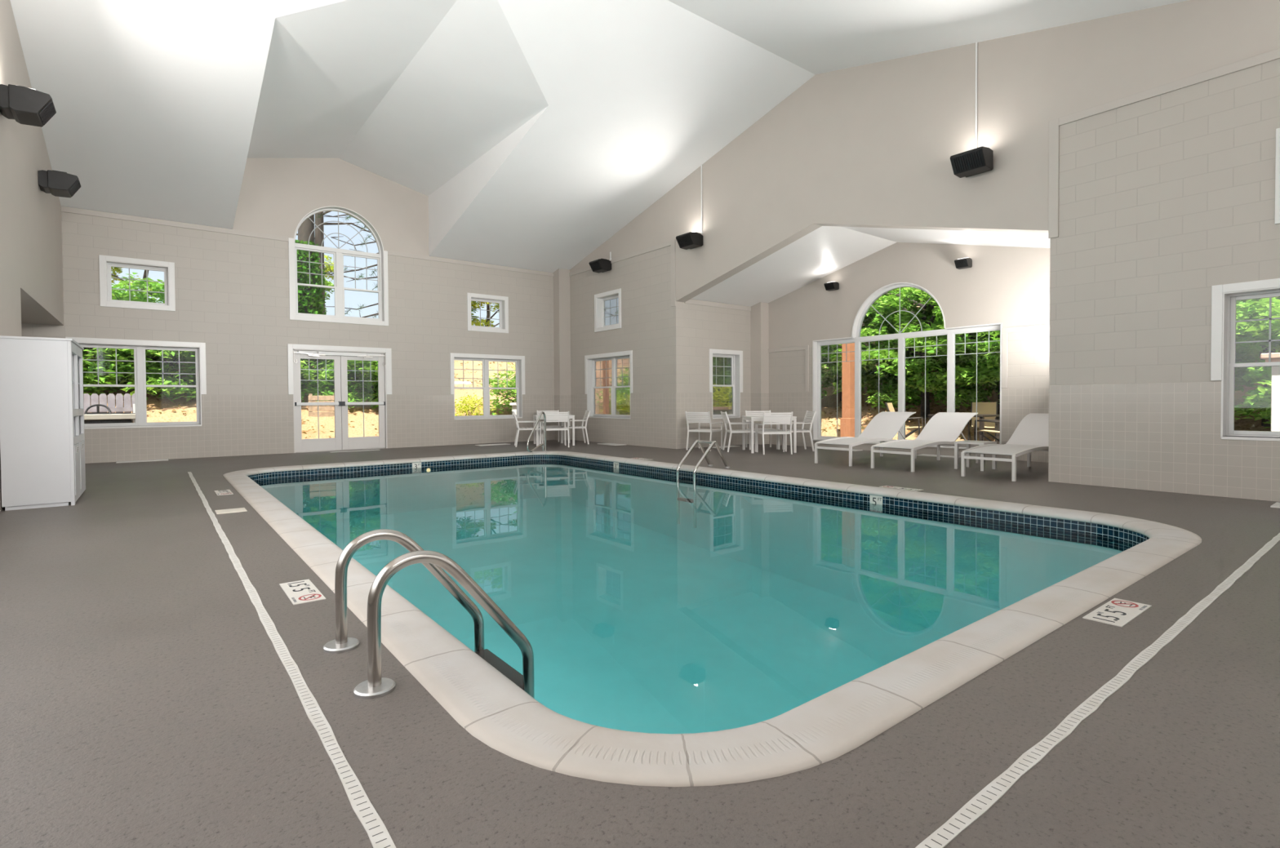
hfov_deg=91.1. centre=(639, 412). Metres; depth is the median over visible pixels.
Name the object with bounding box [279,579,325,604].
depth marker
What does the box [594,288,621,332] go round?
window
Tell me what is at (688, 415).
dining chair
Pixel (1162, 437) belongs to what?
wall tiles
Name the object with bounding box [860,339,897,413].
grille
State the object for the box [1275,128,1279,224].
window
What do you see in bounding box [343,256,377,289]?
grille
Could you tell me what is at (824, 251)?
ceiling
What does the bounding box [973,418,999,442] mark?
patio chair
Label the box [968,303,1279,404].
maple tree
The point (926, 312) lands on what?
maple tree
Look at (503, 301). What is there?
window
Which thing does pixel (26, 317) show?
ceiling
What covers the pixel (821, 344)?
grille
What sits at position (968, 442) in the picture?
side table
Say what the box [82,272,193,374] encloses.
bush
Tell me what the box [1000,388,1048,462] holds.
tiled wall
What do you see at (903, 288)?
maple tree
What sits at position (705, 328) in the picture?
wall
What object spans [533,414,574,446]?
dining table
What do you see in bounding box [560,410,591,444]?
dining chair
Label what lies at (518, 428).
dining chair
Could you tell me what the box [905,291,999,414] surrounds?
maple tree
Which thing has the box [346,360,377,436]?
grille
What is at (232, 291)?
wall
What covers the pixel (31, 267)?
wall
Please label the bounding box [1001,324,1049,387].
trim
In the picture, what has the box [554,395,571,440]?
tile
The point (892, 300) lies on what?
maple tree
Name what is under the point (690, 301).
trim
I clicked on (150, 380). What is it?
bush
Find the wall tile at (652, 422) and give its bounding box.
[570,392,676,448]
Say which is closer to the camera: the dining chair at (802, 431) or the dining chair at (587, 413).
the dining chair at (802, 431)
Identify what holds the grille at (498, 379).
attached to the window at (519, 361)
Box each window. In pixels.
[65,337,206,429]
[98,254,175,311]
[288,206,388,325]
[449,352,524,419]
[466,293,508,333]
[584,350,632,418]
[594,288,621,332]
[709,348,742,418]
[812,282,1002,448]
[1210,278,1279,441]
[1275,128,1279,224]
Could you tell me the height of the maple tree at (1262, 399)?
3.759 m
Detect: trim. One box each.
[61,206,288,241]
[387,250,553,276]
[568,240,675,306]
[684,299,751,311]
[768,345,808,391]
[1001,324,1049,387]
[1048,48,1279,238]
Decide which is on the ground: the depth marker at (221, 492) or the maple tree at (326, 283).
the maple tree at (326, 283)
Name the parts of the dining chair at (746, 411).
leg, backrest, seat, leg, leg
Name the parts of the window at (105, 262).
sash, frame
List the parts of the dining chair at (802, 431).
leg, leg, seat, seat frame, leg, backrest, leg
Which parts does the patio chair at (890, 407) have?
backrest, frame, seat, frame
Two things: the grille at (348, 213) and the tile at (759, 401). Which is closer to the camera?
the grille at (348, 213)
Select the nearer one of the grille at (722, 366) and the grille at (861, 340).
the grille at (861, 340)
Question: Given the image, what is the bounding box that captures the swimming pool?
[222,451,1201,786]
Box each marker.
[213,489,232,495]
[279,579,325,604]
[412,462,421,468]
[613,462,618,472]
[630,457,650,460]
[869,494,882,511]
[879,485,923,491]
[1082,598,1151,626]
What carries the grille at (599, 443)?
attached to the floor vent at (610, 444)
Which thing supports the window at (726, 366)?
in the wall at (705, 328)
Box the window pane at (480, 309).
[471,302,499,326]
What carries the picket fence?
on the ground
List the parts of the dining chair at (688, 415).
leg, backrest, leg, seat frame, seat, leg, leg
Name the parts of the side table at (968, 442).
leg, leg, leg, leg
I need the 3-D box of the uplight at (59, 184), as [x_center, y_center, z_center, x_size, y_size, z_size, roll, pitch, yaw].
[-8.350,-3.286,9.045,0.429,0.274,0.420,-1,1,-38]
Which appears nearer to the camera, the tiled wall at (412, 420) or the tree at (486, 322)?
the tiled wall at (412, 420)
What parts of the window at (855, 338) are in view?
sash, sash, sash, sash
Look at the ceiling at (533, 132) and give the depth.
9.79 m
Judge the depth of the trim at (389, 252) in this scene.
15.54 m
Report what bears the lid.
on the floor
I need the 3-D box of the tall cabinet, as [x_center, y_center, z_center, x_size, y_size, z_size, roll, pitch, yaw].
[-6.570,0.101,6.958,0.554,1.749,1.379,-1,1,-38]
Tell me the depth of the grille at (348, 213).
13.90 m
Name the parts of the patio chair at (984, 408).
frame, seat, backrest, frame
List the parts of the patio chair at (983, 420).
seat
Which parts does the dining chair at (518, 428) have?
leg, leg, seat frame, leg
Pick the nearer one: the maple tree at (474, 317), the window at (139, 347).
the window at (139, 347)
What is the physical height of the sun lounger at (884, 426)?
0.825 m
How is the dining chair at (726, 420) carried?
on the floor
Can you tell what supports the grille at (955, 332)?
attached to the window at (855, 338)
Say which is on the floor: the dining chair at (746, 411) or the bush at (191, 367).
the dining chair at (746, 411)
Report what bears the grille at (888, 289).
attached to the window at (855, 338)
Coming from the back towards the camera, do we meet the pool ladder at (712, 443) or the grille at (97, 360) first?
the grille at (97, 360)
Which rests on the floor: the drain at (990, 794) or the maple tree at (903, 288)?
the drain at (990, 794)
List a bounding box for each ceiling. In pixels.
[9,0,1189,272]
[21,307,43,324]
[690,226,1049,306]
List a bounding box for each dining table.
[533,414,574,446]
[742,415,796,453]
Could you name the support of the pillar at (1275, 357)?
on the pavement
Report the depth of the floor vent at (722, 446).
14.10 m
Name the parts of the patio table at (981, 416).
leg, leg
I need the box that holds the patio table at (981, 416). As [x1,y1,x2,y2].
[928,413,999,444]
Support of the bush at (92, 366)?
on the ground
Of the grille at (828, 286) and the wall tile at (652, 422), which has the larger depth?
the wall tile at (652, 422)
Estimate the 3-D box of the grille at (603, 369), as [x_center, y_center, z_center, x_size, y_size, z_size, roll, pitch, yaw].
[-0.939,-0.992,16.167,0.007,0.668,0.785,-1,1,-38]
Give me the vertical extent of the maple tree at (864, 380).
4.551 m
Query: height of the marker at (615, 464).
0.170 m
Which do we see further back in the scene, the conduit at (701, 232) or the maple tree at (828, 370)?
the maple tree at (828, 370)
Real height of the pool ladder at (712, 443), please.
1.288 m
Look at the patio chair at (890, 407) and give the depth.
14.64 m
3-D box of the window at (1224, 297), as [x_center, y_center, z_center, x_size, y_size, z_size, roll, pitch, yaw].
[6.838,-0.523,5.978,0.242,1.638,2.068,-1,1,-38]
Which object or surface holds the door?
in the wall at (232, 291)
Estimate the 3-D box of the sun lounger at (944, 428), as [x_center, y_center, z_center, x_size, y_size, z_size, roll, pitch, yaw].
[4.546,0.432,9.949,2.003,0.825,0.690,-1,1,-37]
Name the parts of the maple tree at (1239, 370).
crown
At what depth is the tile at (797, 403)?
14.40 m
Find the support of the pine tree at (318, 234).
on the ground
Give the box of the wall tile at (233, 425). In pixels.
[84,395,294,463]
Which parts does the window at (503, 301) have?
sash, frame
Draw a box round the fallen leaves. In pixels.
[88,352,992,440]
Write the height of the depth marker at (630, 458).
0.009 m
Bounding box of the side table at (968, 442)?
[954,440,996,471]
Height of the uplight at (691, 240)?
0.274 m
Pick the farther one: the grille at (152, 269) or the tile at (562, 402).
the tile at (562, 402)
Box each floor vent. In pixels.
[115,458,168,462]
[475,443,510,445]
[596,443,626,445]
[711,445,740,448]
[916,453,960,457]
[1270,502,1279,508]
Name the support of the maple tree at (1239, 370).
on the ground
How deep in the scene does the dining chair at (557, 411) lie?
16.15 m
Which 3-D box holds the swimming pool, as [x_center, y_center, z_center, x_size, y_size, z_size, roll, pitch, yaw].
[-0.940,1.681,7.486,6.060,1.535,10.750,-1,1,-38]
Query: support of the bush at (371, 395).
on the ground
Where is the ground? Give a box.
[83,301,1271,441]
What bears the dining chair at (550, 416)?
on the floor
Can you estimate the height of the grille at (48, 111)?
0.170 m
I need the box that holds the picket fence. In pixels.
[83,393,134,413]
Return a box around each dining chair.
[511,411,542,447]
[537,409,561,444]
[541,411,568,447]
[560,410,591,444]
[684,411,723,451]
[720,411,756,452]
[745,410,777,448]
[755,412,792,454]
[777,410,816,451]
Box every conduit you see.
[700,164,702,235]
[975,41,977,148]
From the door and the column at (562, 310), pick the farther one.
the column at (562, 310)
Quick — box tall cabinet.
[0,335,85,511]
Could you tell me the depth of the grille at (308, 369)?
13.59 m
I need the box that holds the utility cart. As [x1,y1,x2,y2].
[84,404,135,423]
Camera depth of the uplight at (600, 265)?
15.33 m
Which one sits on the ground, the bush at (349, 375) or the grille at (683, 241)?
the bush at (349, 375)
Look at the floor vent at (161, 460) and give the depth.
11.57 m
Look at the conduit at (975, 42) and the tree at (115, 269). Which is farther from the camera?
the tree at (115, 269)
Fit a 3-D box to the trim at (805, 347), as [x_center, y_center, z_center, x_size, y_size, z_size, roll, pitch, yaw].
[3.420,-0.989,14.524,0.020,1.035,1.160,-1,1,-38]
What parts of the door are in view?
closer arm, casing, closer arm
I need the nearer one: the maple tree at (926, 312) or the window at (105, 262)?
the window at (105, 262)
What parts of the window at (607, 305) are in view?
frame, sash, pane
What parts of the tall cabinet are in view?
frame, hamper door, panel, hamper door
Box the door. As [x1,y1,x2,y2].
[287,343,391,453]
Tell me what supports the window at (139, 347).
in the wall at (232, 291)
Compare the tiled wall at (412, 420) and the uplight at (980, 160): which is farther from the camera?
the tiled wall at (412, 420)
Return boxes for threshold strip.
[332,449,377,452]
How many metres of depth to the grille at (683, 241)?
12.79 m
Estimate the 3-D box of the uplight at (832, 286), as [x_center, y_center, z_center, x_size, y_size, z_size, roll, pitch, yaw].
[4.094,-2.690,13.403,0.269,0.170,0.220,-1,1,-38]
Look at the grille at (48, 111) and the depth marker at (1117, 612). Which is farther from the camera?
the grille at (48, 111)
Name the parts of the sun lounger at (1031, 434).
leg, rail, seat, cross rail, leg, backrest, leg, rail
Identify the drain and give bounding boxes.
[187,471,395,847]
[915,533,1279,847]
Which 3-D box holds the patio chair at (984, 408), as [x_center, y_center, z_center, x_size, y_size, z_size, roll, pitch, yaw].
[7.943,0.259,14.537,0.572,1.016,0.749,0,1,32]
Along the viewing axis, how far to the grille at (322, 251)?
13.66 m
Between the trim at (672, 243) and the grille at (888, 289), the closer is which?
the grille at (888, 289)
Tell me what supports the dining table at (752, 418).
on the floor
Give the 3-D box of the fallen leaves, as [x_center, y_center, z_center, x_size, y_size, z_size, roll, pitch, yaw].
[-3.174,-1.030,17.134,22.126,3.539,25.167,-1,1,-38]
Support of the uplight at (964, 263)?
attached to the wall at (1007, 286)
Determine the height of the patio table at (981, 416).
0.720 m
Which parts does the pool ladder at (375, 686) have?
handrail, handrail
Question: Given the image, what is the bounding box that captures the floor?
[0,440,1279,847]
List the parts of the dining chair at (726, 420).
leg, backrest, leg, armrest, seat frame, seat, armrest, leg, leg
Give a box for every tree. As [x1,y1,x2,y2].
[111,266,157,299]
[294,214,326,315]
[296,211,370,315]
[297,257,334,312]
[314,213,378,317]
[324,254,333,294]
[471,301,477,322]
[471,301,499,327]
[821,288,926,399]
[821,300,924,400]
[828,287,999,418]
[862,287,957,361]
[893,306,934,323]
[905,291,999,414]
[924,305,988,345]
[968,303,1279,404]
[1234,296,1279,428]
[1235,297,1279,426]
[1243,298,1279,360]
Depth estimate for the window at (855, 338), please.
12.58 m
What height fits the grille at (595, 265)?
0.170 m
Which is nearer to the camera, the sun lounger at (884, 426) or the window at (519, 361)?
the sun lounger at (884, 426)
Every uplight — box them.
[0,84,56,127]
[37,169,80,197]
[588,258,611,273]
[675,231,702,249]
[823,281,839,291]
[950,146,993,177]
[954,257,972,269]
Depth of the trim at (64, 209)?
11.92 m
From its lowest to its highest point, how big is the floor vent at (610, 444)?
0.012 m
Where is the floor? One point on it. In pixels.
(147, 700)
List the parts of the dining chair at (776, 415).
leg, leg, seat frame, seat, backrest, leg, leg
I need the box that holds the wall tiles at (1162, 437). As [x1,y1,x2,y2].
[1048,382,1279,502]
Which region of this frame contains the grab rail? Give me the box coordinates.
[526,411,546,452]
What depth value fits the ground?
18.01 m
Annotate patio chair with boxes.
[884,402,923,438]
[968,401,997,441]
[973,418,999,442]
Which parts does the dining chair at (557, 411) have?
backrest, seat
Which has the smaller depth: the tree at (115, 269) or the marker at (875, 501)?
the marker at (875, 501)
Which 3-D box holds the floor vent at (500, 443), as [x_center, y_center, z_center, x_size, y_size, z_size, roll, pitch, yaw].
[-3.589,0.789,15.319,0.790,0.012,0.300,-1,1,-38]
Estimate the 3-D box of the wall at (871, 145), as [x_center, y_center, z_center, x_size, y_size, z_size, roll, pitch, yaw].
[3.128,-2.477,10.759,0.250,6.630,16.877,-1,1,-38]
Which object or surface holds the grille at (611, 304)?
attached to the window at (607, 305)
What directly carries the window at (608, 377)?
in the wall at (871, 145)
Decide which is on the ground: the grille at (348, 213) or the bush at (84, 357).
the bush at (84, 357)
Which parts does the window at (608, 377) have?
sash, sash, pane, pane, casing, sill, frame, sash, sash, pane, pane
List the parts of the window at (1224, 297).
casing, sill, frame, sash, sash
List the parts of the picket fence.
rail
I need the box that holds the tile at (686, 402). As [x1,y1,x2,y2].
[676,392,751,448]
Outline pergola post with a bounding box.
[840,342,854,437]
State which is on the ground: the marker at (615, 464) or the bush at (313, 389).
the bush at (313, 389)
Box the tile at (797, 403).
[768,392,813,446]
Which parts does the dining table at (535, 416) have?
leg, leg, leg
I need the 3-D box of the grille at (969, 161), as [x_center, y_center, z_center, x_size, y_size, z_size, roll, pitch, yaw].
[4.350,-3.324,8.343,0.111,0.170,0.337,-1,1,-38]
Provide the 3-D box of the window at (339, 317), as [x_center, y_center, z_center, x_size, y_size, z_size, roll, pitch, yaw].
[-6.635,-3.232,13.860,2.003,2.539,0.242,-1,1,-38]
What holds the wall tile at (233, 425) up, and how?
attached to the wall at (232, 291)
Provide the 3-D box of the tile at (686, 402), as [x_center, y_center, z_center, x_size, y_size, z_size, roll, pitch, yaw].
[1.730,0.169,14.366,2.365,1.219,0.014,-1,1,-38]
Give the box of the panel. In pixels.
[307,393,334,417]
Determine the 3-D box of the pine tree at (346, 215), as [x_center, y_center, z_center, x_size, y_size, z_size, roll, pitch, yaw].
[-10.482,-6.628,24.909,5.681,9.092,4.523,-1,1,-38]
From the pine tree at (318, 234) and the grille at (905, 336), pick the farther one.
the pine tree at (318, 234)
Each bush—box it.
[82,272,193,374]
[82,347,116,393]
[82,347,194,395]
[88,347,195,403]
[160,351,308,395]
[300,358,354,402]
[300,358,369,388]
[316,359,378,408]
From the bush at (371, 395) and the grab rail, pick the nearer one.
the grab rail
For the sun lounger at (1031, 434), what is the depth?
8.93 m
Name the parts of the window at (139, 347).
sash, sash, casing, sill, sash, sash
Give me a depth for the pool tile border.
10.86 m
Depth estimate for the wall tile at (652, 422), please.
14.68 m
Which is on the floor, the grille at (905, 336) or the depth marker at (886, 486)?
the depth marker at (886, 486)
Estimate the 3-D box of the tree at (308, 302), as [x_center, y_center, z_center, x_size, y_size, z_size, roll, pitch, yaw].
[-12.653,-8.004,23.388,1.713,12.011,1.707,1,1,41]
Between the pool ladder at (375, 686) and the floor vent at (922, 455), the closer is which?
the pool ladder at (375, 686)
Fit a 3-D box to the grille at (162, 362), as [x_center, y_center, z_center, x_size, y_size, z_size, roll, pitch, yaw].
[-9.060,-0.860,12.136,0.772,0.671,0.007,-1,1,-38]
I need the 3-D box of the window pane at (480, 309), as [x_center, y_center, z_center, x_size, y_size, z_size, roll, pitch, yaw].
[-3.952,-2.503,16.043,0.787,0.622,0.007,-1,1,-38]
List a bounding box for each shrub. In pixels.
[454,394,496,416]
[475,362,516,415]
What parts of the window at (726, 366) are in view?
pane, pane, sash, sash, frame, casing, sill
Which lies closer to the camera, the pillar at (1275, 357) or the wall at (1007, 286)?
the pillar at (1275, 357)
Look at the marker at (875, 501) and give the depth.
7.23 m
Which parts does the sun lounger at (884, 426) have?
leg, rail, leg, cross rail, seat, rail, leg, backrest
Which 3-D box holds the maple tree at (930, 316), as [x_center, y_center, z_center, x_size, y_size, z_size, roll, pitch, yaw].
[12.951,-4.216,19.044,7.551,6.331,8.047,0,1,4]
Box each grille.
[38,101,56,125]
[69,180,80,196]
[82,347,134,384]
[111,268,164,302]
[145,350,195,385]
[297,250,333,285]
[300,359,334,438]
[307,211,367,252]
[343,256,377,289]
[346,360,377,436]
[454,360,482,386]
[488,361,515,387]
[589,261,600,271]
[595,360,612,378]
[599,443,622,444]
[604,297,618,324]
[616,359,630,386]
[676,235,691,247]
[712,356,731,384]
[820,343,854,436]
[824,283,833,289]
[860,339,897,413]
[870,287,931,335]
[904,335,946,426]
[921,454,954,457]
[952,151,982,173]
[954,331,999,440]
[955,259,967,267]
[1235,297,1279,362]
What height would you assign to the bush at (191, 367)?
2.346 m
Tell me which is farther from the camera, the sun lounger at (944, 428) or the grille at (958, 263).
the grille at (958, 263)
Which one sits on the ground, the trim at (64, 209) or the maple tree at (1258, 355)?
the maple tree at (1258, 355)
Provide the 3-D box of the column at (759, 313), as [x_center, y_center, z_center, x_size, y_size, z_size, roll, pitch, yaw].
[2.865,-0.920,15.031,0.280,3.355,0.320,-1,1,-38]
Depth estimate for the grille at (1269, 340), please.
6.55 m
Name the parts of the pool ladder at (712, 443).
handrail, handrail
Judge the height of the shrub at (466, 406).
1.052 m
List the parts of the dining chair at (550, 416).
leg, seat, seat frame, backrest, leg, leg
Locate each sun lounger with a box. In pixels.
[814,411,916,466]
[871,412,978,471]
[960,413,1048,481]
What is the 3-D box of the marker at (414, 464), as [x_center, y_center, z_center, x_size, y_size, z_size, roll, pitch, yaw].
[-4.082,1.007,11.485,0.160,0.170,0.009,-1,1,-38]
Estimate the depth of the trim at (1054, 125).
7.42 m
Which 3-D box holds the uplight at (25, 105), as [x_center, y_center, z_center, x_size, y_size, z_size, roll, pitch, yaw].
[-6.513,-3.252,6.673,0.429,0.274,0.420,-1,1,-38]
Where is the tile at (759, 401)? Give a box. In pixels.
[751,392,768,444]
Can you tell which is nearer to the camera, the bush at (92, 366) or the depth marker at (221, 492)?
the depth marker at (221, 492)
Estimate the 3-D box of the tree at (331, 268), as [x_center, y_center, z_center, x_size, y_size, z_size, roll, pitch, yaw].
[-15.991,-6.141,30.695,3.083,3.095,2.328,0,1,10]
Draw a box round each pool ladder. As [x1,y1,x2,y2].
[323,528,534,698]
[676,439,730,528]
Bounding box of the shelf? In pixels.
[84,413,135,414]
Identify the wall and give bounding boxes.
[0,0,63,511]
[21,158,554,395]
[386,395,554,448]
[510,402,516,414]
[569,0,1279,395]
[683,302,751,393]
[768,242,1049,457]
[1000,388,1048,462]
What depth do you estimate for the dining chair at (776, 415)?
12.12 m
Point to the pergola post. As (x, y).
(847, 420)
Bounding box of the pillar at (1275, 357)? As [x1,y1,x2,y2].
[1260,352,1279,431]
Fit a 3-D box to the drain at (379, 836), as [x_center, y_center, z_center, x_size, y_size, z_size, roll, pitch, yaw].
[-3.553,0.995,5.301,0.048,0.020,11.150,-1,1,-38]
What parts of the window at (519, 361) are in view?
sash, sash, casing, sill, sash, sash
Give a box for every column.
[553,268,570,395]
[750,302,768,393]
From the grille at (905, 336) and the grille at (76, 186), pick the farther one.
the grille at (905, 336)
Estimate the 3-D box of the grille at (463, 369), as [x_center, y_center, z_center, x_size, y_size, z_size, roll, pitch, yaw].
[-4.322,-0.964,15.804,0.764,0.672,0.007,-1,1,-38]
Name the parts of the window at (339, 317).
sash, sash, sash, sash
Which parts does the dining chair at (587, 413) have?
leg, seat frame, leg, backrest, leg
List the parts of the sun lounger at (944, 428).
leg, rail, leg, seat, cross rail, leg, rail, backrest, leg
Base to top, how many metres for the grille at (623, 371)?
0.668 m
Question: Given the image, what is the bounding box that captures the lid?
[214,507,247,514]
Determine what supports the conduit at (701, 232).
attached to the wall at (871, 145)
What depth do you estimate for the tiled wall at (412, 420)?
15.23 m

